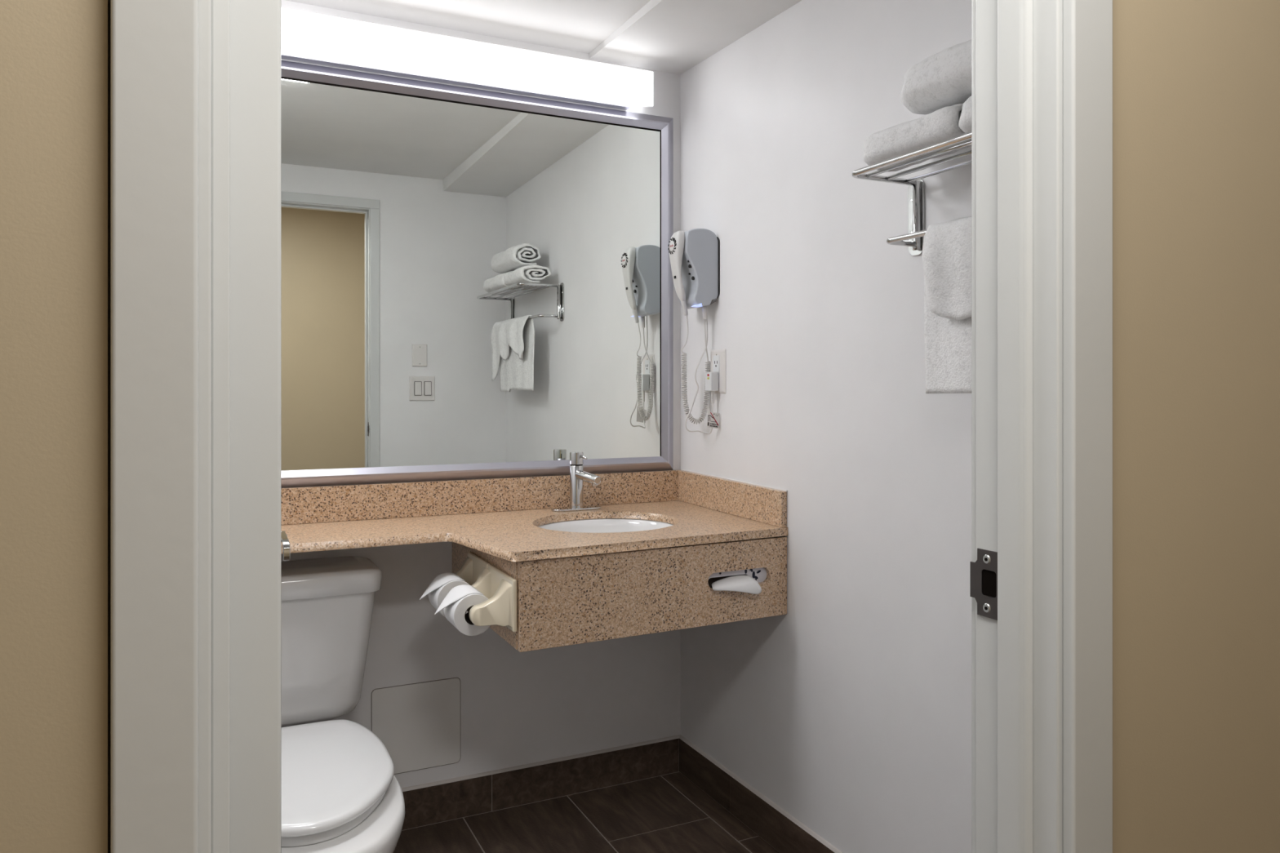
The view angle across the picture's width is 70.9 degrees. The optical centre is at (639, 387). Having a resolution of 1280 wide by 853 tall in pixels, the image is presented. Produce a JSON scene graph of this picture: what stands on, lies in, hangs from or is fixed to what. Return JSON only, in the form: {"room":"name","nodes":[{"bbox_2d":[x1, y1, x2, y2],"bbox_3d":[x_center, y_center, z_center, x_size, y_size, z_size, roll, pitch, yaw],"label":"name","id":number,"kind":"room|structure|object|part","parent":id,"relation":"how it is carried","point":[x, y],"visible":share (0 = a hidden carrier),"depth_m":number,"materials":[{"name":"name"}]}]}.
{"room":"hotel room","nodes":[
{"label":"hotel room","id":0,"kind":"room"},
{"bbox_2d":[286,0,649,53],"bbox_3d":[-0.213,-1.040,1.670,1.660,0.050,1.852,0,0,-26],"label":"ceiling","id":1,"kind":"structure","parent":0,"point":[576,25],"depth_m":2.45,"materials":[{"name":"paint"}]},
{"bbox_2d":[589,0,801,74],"bbox_3d":[0.391,-0.987,1.963,0.318,0.055,1.852,0,0,-26],"label":"soffit","id":2,"kind":"structure","parent":1,"relation":"attached to","point":[668,36],"depth_m":2.50,"materials":[{"name":"paint"}]},
{"bbox_2d":[281,0,680,787],"bbox_3d":[-0.639,0.005,2.548,1.860,2.470,0.100,0,0,-26],"label":"wall","id":3,"kind":"structure","parent":0,"point":[517,708],"depth_m":2.62,"materials":[{"name":"paint"}]},
{"bbox_2d":[371,677,460,774],"bbox_3d":[-0.620,0.943,2.500,0.247,0.243,0.004,0,0,-26],"label":"access panel","id":4,"kind":"object","parent":3,"relation":"attached to","point":[418,725],"visible":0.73,"depth_m":2.50,"materials":[{"name":"paint"}]},
{"bbox_2d":[281,7,653,110],"bbox_3d":[-0.531,-0.903,2.488,1.227,0.106,0.100,0,0,-26],"label":"vanity light","id":5,"kind":"object","parent":3,"relation":"attached to","point":[308,37],"visible":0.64,"depth_m":2.46,"materials":[{"name":"white plastic"}]},
{"bbox_2d":[281,60,673,487],"bbox_3d":[-0.599,-0.297,2.499,1.572,1.116,0.022,0,0,-26],"label":"vanity mirror","id":6,"kind":"object","parent":3,"relation":"attached to","point":[477,283],"visible":0.57,"depth_m":2.56,"materials":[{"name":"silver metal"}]},
{"bbox_3d":[-0.599,-0.833,2.499,1.572,0.044,0.022,0,0,-26],"label":"frame rail","id":7,"kind":"part","parent":6,"relation":"part of","materials":[{"name":"silver metal"}]},
{"bbox_3d":[-0.599,0.238,2.499,1.572,0.044,0.022,0,0,-26],"label":"frame rail","id":8,"kind":"part","parent":6,"relation":"part of","materials":[{"name":"silver metal"}]},
{"bbox_3d":[0.088,-0.297,2.833,0.044,1.116,0.022,0,0,-26],"label":"frame rail","id":9,"kind":"part","parent":6,"relation":"part of","materials":[{"name":"silver metal"}]},
{"bbox_2d":[281,470,678,524],"bbox_3d":[-0.614,0.309,2.494,1.658,0.095,0.017,0,0,-26],"label":"backsplash","id":10,"kind":"structure","parent":3,"relation":"attached to","point":[325,504],"depth_m":2.54,"materials":[{"name":"beige stone"}]},
{"bbox_2d":[281,469,787,561],"bbox_3d":[-0.482,0.321,2.226,1.659,0.127,0.614,0,0,-26],"label":"countertop","id":11,"kind":"structure","parent":3,"relation":"attached to","point":[500,517],"depth_m":2.42,"materials":[{"name":"beige stone"}]},
{"bbox_2d":[551,451,601,511],"bbox_3d":[-0.167,0.272,2.593,0.154,0.170,0.135,0,0,-26],"label":"faucet","id":12,"kind":"object","parent":11,"relation":"on","point":[577,475],"visible":1,"depth_m":2.61,"materials":[{"name":"silver metal"}]},
{"bbox_3d":[-0.186,0.354,2.631,0.154,0.006,0.049,0,0,-26],"label":"plate","id":13,"kind":"part","parent":12,"relation":"part of","materials":[{"name":"silver metal"}]},
{"bbox_3d":[-0.164,0.201,2.608,0.009,0.013,0.030,0,0,-44],"label":"lever","id":14,"kind":"part","parent":12,"relation":"part of","materials":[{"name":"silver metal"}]},
{"bbox_3d":[-0.148,0.257,2.583,0.027,0.036,0.101,0,0,-38],"label":"spout","id":15,"kind":"part","parent":12,"relation":"part of","materials":[{"name":"silver metal"}]},
{"bbox_2d":[537,518,672,533],"bbox_3d":[-0.091,0.456,2.425,0.428,0.154,0.381,0,0,-26],"label":"sink","id":16,"kind":"object","parent":11,"relation":"in","point":[599,525],"visible":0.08,"depth_m":2.59,"materials":[{"name":"white ceramic"}]},
{"bbox_2d":[452,536,786,652],"bbox_3d":[-0.070,0.488,2.433,0.734,0.204,0.602,0,0,-26],"label":"apron","id":17,"kind":"object","parent":11,"relation":"attached to","point":[562,602],"visible":0.86,"depth_m":2.14,"materials":[{"name":"beige stone"}]},
{"bbox_3d":[-0.397,0.489,2.285,0.018,0.201,0.582,0,0,-26],"label":"panel","id":18,"kind":"part","parent":17,"relation":"part of","materials":[{"name":"beige stone"}]},
{"bbox_2d":[453,551,516,632],"bbox_3d":[-0.401,0.488,2.164,0.095,0.119,0.388,0,0,-26],"label":"toilet paper holder","id":19,"kind":"object","parent":17,"relation":"attached to","point":[500,588],"visible":0.62,"depth_m":2.03,"materials":[{"name":"beige ceramic"}]},
{"bbox_2d":[419,572,469,617],"bbox_3d":[-0.484,0.518,2.233,0.126,0.097,0.097,0,0,-26],"label":"toilet paper roll","id":20,"kind":"object","parent":19,"relation":"on","point":[442,584],"visible":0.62,"depth_m":2.20,"materials":[{"name":"white paper"}]},
{"bbox_2d":[434,584,490,635],"bbox_3d":[-0.414,0.518,2.090,0.126,0.097,0.102,0,0,-26],"label":"toilet paper roll","id":21,"kind":"object","parent":19,"relation":"on","point":[460,598],"visible":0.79,"depth_m":2.05,"materials":[{"name":"white paper"}]},
{"bbox_3d":[-0.476,0.490,2.311,0.089,0.103,0.055,0,0,-26],"label":"arm","id":22,"kind":"part","parent":19,"relation":"part of","materials":[{"name":"beige ceramic"}]},
{"bbox_3d":[-0.408,0.488,2.274,0.011,0.119,0.183,0,0,-26],"label":"plate","id":23,"kind":"part","parent":19,"relation":"part of","materials":[{"name":"beige ceramic"}]},
{"bbox_3d":[-0.408,0.490,2.172,0.089,0.103,0.070,0,0,-26],"label":"arm","id":24,"kind":"part","parent":19,"relation":"part of","materials":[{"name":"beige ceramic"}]},
{"bbox_3d":[-0.338,0.490,2.027,0.089,0.103,0.083,0,0,-26],"label":"arm","id":25,"kind":"part","parent":19,"relation":"part of","materials":[{"name":"beige ceramic"}]},
{"bbox_3d":[-0.323,0.488,2.099,0.011,0.119,0.203,0,0,-26],"label":"plate","id":26,"kind":"part","parent":19,"relation":"part of","materials":[{"name":"beige ceramic"}]},
{"bbox_2d":[707,567,766,594],"bbox_3d":[0.220,0.475,2.312,0.204,0.110,0.156,0,0,-26],"label":"tissue box","id":27,"kind":"object","parent":17,"relation":"in","point":[748,580],"visible":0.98,"depth_m":2.26,"materials":[{"name":"white paper"}]},
{"bbox_2d":[401,734,679,831],"bbox_3d":[-0.616,1.163,2.499,1.660,0.114,0.010,0,0,-26],"label":"baseboard","id":28,"kind":"structure","parent":3,"relation":"attached to","point":[463,797],"depth_m":2.65,"materials":[{"name":"brown tile"}]},
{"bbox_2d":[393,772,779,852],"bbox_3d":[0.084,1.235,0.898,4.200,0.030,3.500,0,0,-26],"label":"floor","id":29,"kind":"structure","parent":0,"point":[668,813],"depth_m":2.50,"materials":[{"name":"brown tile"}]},
{"bbox_2d":[281,556,405,852],"bbox_3d":[-0.734,0.835,1.942,0.438,0.770,0.868,0,0,-26],"label":"toilet","id":30,"kind":"object","parent":29,"relation":"on","point":[341,792],"visible":0.62,"depth_m":2.07,"materials":[{"name":"white ceramic"}]},
{"bbox_3d":[-0.882,0.663,2.246,0.416,0.330,0.181,0,0,-26],"label":"tank","id":31,"kind":"part","parent":30,"relation":"part of","materials":[{"name":"white ceramic"}]},
{"bbox_3d":[-0.880,0.480,2.242,0.438,0.060,0.201,0,0,-26],"label":"tank lid","id":32,"kind":"part","parent":30,"relation":"part of","materials":[{"name":"white ceramic"}]},
{"bbox_3d":[-0.694,0.811,1.835,0.337,0.019,0.496,0,0,-26],"label":"seat","id":33,"kind":"part","parent":30,"relation":"part of","materials":[{"name":"white plastic"}]},
{"bbox_3d":[-0.694,0.784,1.836,0.360,0.023,0.530,0,0,-26],"label":"lid","id":34,"kind":"part","parent":30,"relation":"part of","materials":[{"name":"white plastic"}]},
{"bbox_3d":[-0.701,1.021,1.859,0.378,0.399,0.690,0,0,-26],"label":"bowl","id":35,"kind":"part","parent":30,"relation":"part of","materials":[{"name":"white ceramic"}]},
{"bbox_2d":[0,0,1279,852],"bbox_3d":[0.161,-0.005,0.741,4.200,2.450,0.050,0,0,-26],"label":"wall","id":36,"kind":"structure","parent":0,"point":[1196,83],"depth_m":0.87,"materials":[{"name":"beige paint"}]},
{"bbox_2d":[110,0,230,852],"bbox_3d":[-0.282,0.188,0.545,0.060,2.065,0.111,0,0,-26],"label":"door frame","id":37,"kind":"structure","parent":36,"relation":"attached to","point":[154,43],"depth_m":0.49,"materials":[{"name":"paint"}]},
{"bbox_2d":[230,0,290,852],"bbox_3d":[-0.394,0.188,0.934,0.095,2.048,0.688,0,0,-26],"label":"door","id":38,"kind":"structure","parent":36,"relation":"in","point":[258,541],"depth_m":0.62,"materials":[{"name":"paint"}]},
{"bbox_3d":[-0.459,0.203,1.158,0.008,0.026,0.084,0,0,-26],"label":"lever handle","id":39,"kind":"part","parent":38,"relation":"part of","materials":[{"name":"silver metal"}]},
{"bbox_2d":[680,0,971,852],"bbox_3d":[0.589,0.005,2.033,0.100,2.470,1.900,0,0,-26],"label":"wall","id":40,"kind":"structure","parent":0,"point":[849,709],"depth_m":2.16,"materials":[{"name":"paint"}]},
{"bbox_2d":[680,228,719,319],"bbox_3d":[0.162,-0.336,2.688,0.094,0.267,0.140,0,0,-26],"label":"cradle","id":41,"kind":"object","parent":40,"relation":"attached to","point":[700,263],"visible":0.81,"depth_m":2.64,"materials":[{"name":"grey plastic"}]},
{"bbox_2d":[667,230,710,424],"bbox_3d":[0.150,-0.178,2.676,0.125,0.575,0.060,0,0,-18],"label":"hair dryer","id":42,"kind":"object","parent":41,"relation":"in","point":[676,248],"visible":0.87,"depth_m":2.67,"materials":[{"name":"white plastic"}]},
{"bbox_3d":[0.167,0.002,2.688,0.087,0.214,0.020,0,0,-1],"label":"coiled cord","id":43,"kind":"part","parent":42,"relation":"part of","materials":[{"name":"white plastic"}]},
{"bbox_2d":[691,303,702,306],"bbox_3d":[0.167,-0.244,2.647,0.025,0.010,0.028,0,0,-26],"label":"night light","id":44,"kind":"object","parent":41,"relation":"attached to","point":[692,304],"depth_m":2.64,"materials":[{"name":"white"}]},
{"bbox_3d":[0.203,-0.356,2.708,0.003,0.184,0.140,0,0,-26],"label":"backing plate","id":45,"kind":"part","parent":41,"relation":"part of","materials":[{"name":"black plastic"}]},
{"bbox_2d":[684,306,718,434],"bbox_3d":[0.185,-0.053,2.655,0.097,0.381,0.044,0,0,17],"label":"plug","id":46,"kind":"object","parent":40,"relation":"attached to","point":[711,378],"visible":1,"depth_m":2.64,"materials":[{"name":"white plastic"}]},
{"bbox_2d":[706,408,719,428],"bbox_3d":[0.215,0.089,2.633,0.040,0.062,0.002,0,0,-17],"label":"tag","id":47,"kind":"object","parent":46,"relation":"hanging from","point":[713,418],"visible":1,"depth_m":2.63,"materials":[{"name":"white paper"}]},
{"bbox_2d":[711,348,725,393],"bbox_3d":[0.228,-0.049,2.652,0.008,0.130,0.086,0,0,-26],"label":"wall outlet","id":48,"kind":"object","parent":40,"relation":"attached to","point":[717,356],"visible":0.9,"depth_m":2.64,"materials":[{"name":"white plastic"}]},
{"bbox_2d":[713,355,719,371],"bbox_3d":[0.225,-0.072,2.651,0.002,0.047,0.035,0,0,-26],"label":"receptacle","id":49,"kind":"object","parent":48,"relation":"attached to","point":[716,357],"depth_m":2.65,"materials":[{"name":"white plastic"}]},
{"bbox_2d":[679,734,842,852],"bbox_3d":[0.529,1.163,2.031,0.010,0.114,1.852,0,0,-26],"label":"baseboard","id":50,"kind":"structure","parent":40,"relation":"attached to","point":[772,824],"depth_m":2.49,"materials":[{"name":"brown tile"}]},
{"bbox_2d":[851,131,971,256],"bbox_3d":[0.649,-0.363,1.573,0.192,0.163,0.712,0,0,-26],"label":"towel rack","id":51,"kind":"object","parent":40,"relation":"attached to","point":[917,231],"visible":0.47,"depth_m":1.80,"materials":[{"name":"silver metal"}]},
{"bbox_3d":[0.644,-0.433,1.571,0.181,0.012,0.656,0,0,-26],"label":"shelf frame","id":52,"kind":"part","parent":51,"relation":"part of","materials":[{"name":"silver metal"}]},
{"bbox_2d":[862,102,971,171],"bbox_3d":[0.559,-0.482,1.732,0.140,0.080,0.262,0,0,-26],"label":"bath towel","id":53,"kind":"object","parent":51,"relation":"on","point":[943,123],"visible":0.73,"depth_m":1.69,"materials":[{"name":"white fabric"}]},
{"bbox_2d":[921,216,971,393],"bbox_3d":[0.658,-0.149,1.532,0.052,0.336,0.521,0,0,-26],"label":"hand towel","id":54,"kind":"object","parent":51,"relation":"hanging from","point":[946,256],"visible":0.26,"depth_m":1.69,"materials":[{"name":"white fabric"}]},
{"bbox_2d":[960,93,971,132],"bbox_3d":[0.687,-0.485,1.469,0.138,0.086,0.333,0,0,-26],"label":"bath towel","id":55,"kind":"object","parent":51,"relation":"on","point":[966,120],"visible":0.02,"depth_m":1.57,"materials":[{"name":"white fabric"}]},
{"bbox_2d":[897,37,971,114],"bbox_3d":[0.624,-0.580,1.594,0.136,0.104,0.354,0,0,-26],"label":"bath towel","id":56,"kind":"object","parent":55,"relation":"on","point":[943,78],"visible":0.34,"depth_m":1.64,"materials":[{"name":"white fabric"}]},
{"bbox_3d":[0.202,-0.005,0.816,1.660,2.450,0.048,0,0,-26],"label":"wall","id":57,"kind":"structure","parent":0,"visible":0},
{"bbox_2d":[969,0,1112,852],"bbox_3d":[0.383,0.188,0.874,0.070,2.065,0.121,0,0,-26],"label":"door frame","id":58,"kind":"structure","parent":57,"relation":"attached to","point":[1016,573],"depth_m":0.84,"materials":[{"name":"paint"}]},
{"bbox_3d":[0.343,0.195,0.897,0.002,0.067,0.034,0,0,-26],"label":"strike plate","id":59,"kind":"part","parent":58,"relation":"part of","materials":[{"name":"grey metal"}]}
]}

